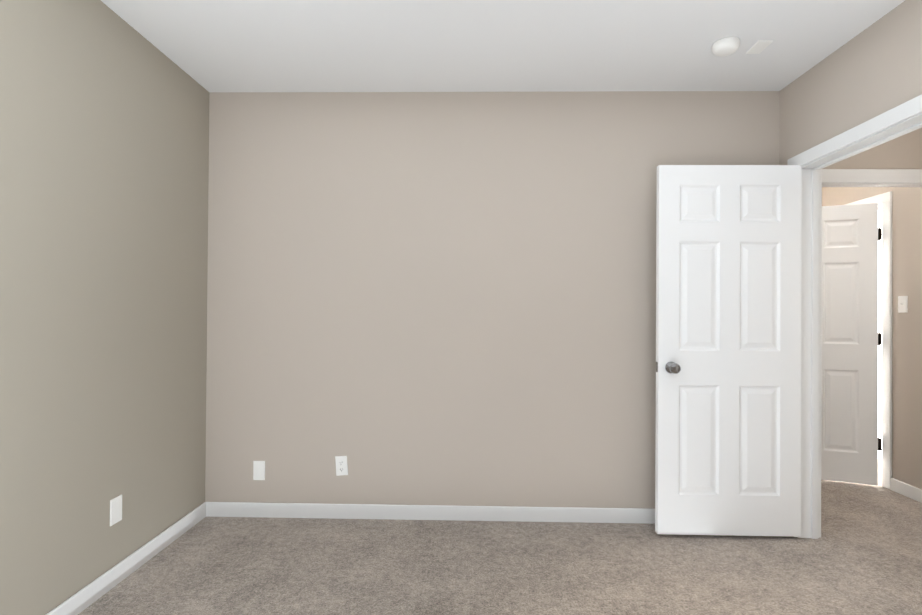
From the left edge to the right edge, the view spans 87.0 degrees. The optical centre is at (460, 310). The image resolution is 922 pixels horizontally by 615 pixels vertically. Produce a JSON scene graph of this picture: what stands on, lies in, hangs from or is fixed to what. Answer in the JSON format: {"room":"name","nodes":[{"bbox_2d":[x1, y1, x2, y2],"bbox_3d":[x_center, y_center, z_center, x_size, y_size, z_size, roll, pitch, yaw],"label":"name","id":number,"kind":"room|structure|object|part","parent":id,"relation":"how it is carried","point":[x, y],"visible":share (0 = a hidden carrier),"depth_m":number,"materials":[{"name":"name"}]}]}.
{"room":"empty bedroom","nodes":[
{"label":"empty bedroom","id":0,"kind":"room"},
{"bbox_2d":[0,0,208,614],"bbox_3d":[-1.631,-0.057,0.781,0.115,2.550,4.530,0,0,1],"label":"wall","id":1,"kind":"structure","parent":0,"point":[104,146],"depth_m":2.04,"materials":[{"name":"paint"}]},
{"bbox_2d":[110,495,121,525],"bbox_3d":[-1.548,0.898,2.183,0.006,0.115,0.070,0,0,1],"label":"blank wall plate","id":2,"kind":"object","parent":1,"relation":"attached to","point":[115,509],"visible":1,"depth_m":2.17,"materials":[{"name":"white plastic"}]},
{"bbox_2d":[46,503,205,614],"bbox_3d":[-1.575,1.176,0.765,0.014,0.085,4.286,0,0,1],"label":"baseboard","id":3,"kind":"structure","parent":1,"relation":"attached to","point":[81,600],"depth_m":2.23,"materials":[{"name":"white wood"}]},
{"bbox_2d":[205,91,779,508],"bbox_3d":[0.172,-0.030,2.952,3.401,2.550,0.115,0,0,1],"label":"wall","id":4,"kind":"structure","parent":0,"point":[431,298],"depth_m":2.90,"materials":[{"name":"paint"}]},
{"bbox_2d":[253,461,264,479],"bbox_3d":[-1.210,0.960,2.913,0.070,0.115,0.007,0,0,1],"label":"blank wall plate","id":5,"kind":"object","parent":4,"relation":"attached to","point":[258,470],"visible":1,"depth_m":2.91,"materials":[{"name":"white plastic"}]},
{"bbox_2d":[335,456,347,475],"bbox_3d":[-0.713,0.929,2.902,0.070,0.115,0.009,-4,0,1],"label":"duplex electrical outlet","id":6,"kind":"object","parent":4,"relation":"attached to","point":[341,466],"visible":1,"depth_m":2.90,"materials":[{"name":"white plastic"}]},
{"bbox_2d":[204,502,654,523],"bbox_3d":[0.162,1.202,2.879,3.401,0.085,0.014,0,0,1],"label":"baseboard","id":7,"kind":"structure","parent":4,"relation":"attached to","point":[439,512],"depth_m":2.88,"materials":[{"name":"white wood"}]},
{"bbox_2d":[78,457,921,614],"bbox_3d":[1.027,1.273,1.793,5.406,0.060,6.680,0,0,1],"label":"floor","id":8,"kind":"structure","parent":0,"point":[862,555],"depth_m":2.33,"materials":[{"name":"carpet"}]},
{"bbox_2d":[101,0,904,91],"bbox_3d":[0.745,-1.339,1.817,4.806,0.060,6.680,0,0,1],"label":"ceiling","id":9,"kind":"structure","parent":0,"point":[423,45],"depth_m":2.37,"materials":[{"name":"paint"}]},
{"bbox_2d":[712,36,739,56],"bbox_3d":[1.290,-1.277,2.370,0.122,0.047,0.122,0,0,1],"label":"smoke detector","id":10,"kind":"object","parent":9,"relation":"attached to","point":[725,46],"visible":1,"depth_m":2.34,"materials":[{"name":"white plastic"}]},
{"bbox_2d":[746,40,773,53],"bbox_3d":[1.470,-1.296,2.397,0.070,0.007,0.115,0,0,1],"label":"ceiling plate","id":11,"kind":"object","parent":9,"relation":"attached to","point":[759,46],"visible":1,"depth_m":2.38,"materials":[{"name":"white plastic"}]},
{"bbox_2d":[779,0,921,164],"bbox_3d":[1.906,-0.026,1.784,0.115,2.550,6.450,0,0,1],"label":"wall","id":12,"kind":"structure","parent":0,"point":[873,70],"depth_m":2.29,"materials":[{"name":"paint"}]},
{"bbox_2d":[655,165,801,536],"bbox_3d":[1.477,0.217,2.684,0.786,2.030,0.177,0,0,1],"label":"bedroom door","id":13,"kind":"structure","parent":12,"relation":"in","point":[728,359],"depth_m":2.67,"materials":[{"name":"white wood"}]},
{"bbox_3d":[1.154,0.314,2.636,0.066,0.066,0.071,0,0,1],"label":"knob","id":14,"kind":"part","parent":13,"relation":"part of","materials":[{"name":"silver metal"}]},
{"bbox_2d":[787,94,921,538],"bbox_3d":[1.915,0.195,2.257,0.147,2.115,1.010,0,0,1],"label":"door frame","id":15,"kind":"structure","parent":12,"relation":"attached to","point":[897,115],"depth_m":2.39,"materials":[{"name":"white wood"}]},
{"bbox_2d":[822,187,921,488],"bbox_3d":[3.081,-0.018,1.760,0.115,2.550,6.450,0,0,1],"label":"wall","id":16,"kind":"structure","parent":0,"point":[906,341],"depth_m":3.34,"materials":[{"name":"paint"}]},
{"bbox_2d":[821,203,881,485],"bbox_3d":[2.663,0.240,3.639,0.794,2.030,0.177,0,0,21],"label":"hall door","id":17,"kind":"structure","parent":16,"relation":"in","point":[849,392],"depth_m":3.55,"materials":[{"name":"white wood"}]},
{"bbox_3d":[3.018,0.967,3.514,0.036,0.090,0.007,0,0,21],"label":"hall door hinge","id":18,"kind":"part","parent":17,"relation":"part of","materials":[{"name":"black metal"}]},
{"bbox_3d":[3.024,0.207,3.520,0.036,0.090,0.007,0,0,21],"label":"hall door hinge","id":19,"kind":"part","parent":17,"relation":"part of","materials":[{"name":"black metal"}]},
{"bbox_3d":[3.029,-0.553,3.525,0.036,0.090,0.007,0,0,21],"label":"hall door hinge","id":20,"kind":"part","parent":17,"relation":"part of","materials":[{"name":"black metal"}]},
{"bbox_2d":[845,191,891,489],"bbox_3d":[3.058,0.215,3.919,0.016,2.115,0.950,0,0,1],"label":"door frame","id":21,"kind":"structure","parent":16,"relation":"attached to","point":[884,200],"depth_m":3.47,"materials":[{"name":"white wood"}]},
{"bbox_2d":[898,296,907,312],"bbox_3d":[3.048,-0.042,3.362,0.018,0.115,0.070,0,0,1],"label":"hall light switch","id":22,"kind":"object","parent":16,"relation":"attached to","point":[902,304],"visible":1,"depth_m":3.36,"materials":[{"name":"white plastic"}]},
{"bbox_2d":[891,478,921,502],"bbox_3d":[3.039,1.225,3.241,0.014,0.085,0.388,0,0,1],"label":"baseboard","id":23,"kind":"structure","parent":16,"relation":"attached to","point":[906,490],"depth_m":3.31,"materials":[{"name":"white wood"}]},
{"bbox_2d":[823,128,921,168],"bbox_3d":[2.520,-0.013,3.031,1.060,2.550,0.070,0,0,1],"label":"wall","id":24,"kind":"structure","parent":0,"point":[903,151],"depth_m":3.00,"materials":[{"name":"paint"}]},
{"bbox_2d":[822,169,921,182],"bbox_3d":[2.498,0.197,3.030,1.000,2.130,0.102,0,0,1],"label":"door frame","id":25,"kind":"structure","parent":24,"relation":"attached to","point":[871,175],"depth_m":2.99,"materials":[{"name":"white wood"}]},
{"bbox_2d":[822,183,921,186],"bbox_3d":[2.498,0.232,3.030,0.920,2.060,0.070,0,0,1],"label":"trim","id":26,"kind":"structure","parent":24,"relation":"attached to","point":[871,184],"depth_m":3.02,"materials":[{"name":"white wood"}]},
{"bbox_2d":[878,210,881,457],"bbox_3d":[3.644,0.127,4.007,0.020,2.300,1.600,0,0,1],"label":"door edge","id":27,"kind":"structure","parent":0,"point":[879,331],"depth_m":4.22,"materials":[{"name":"white wood"}]}
]}

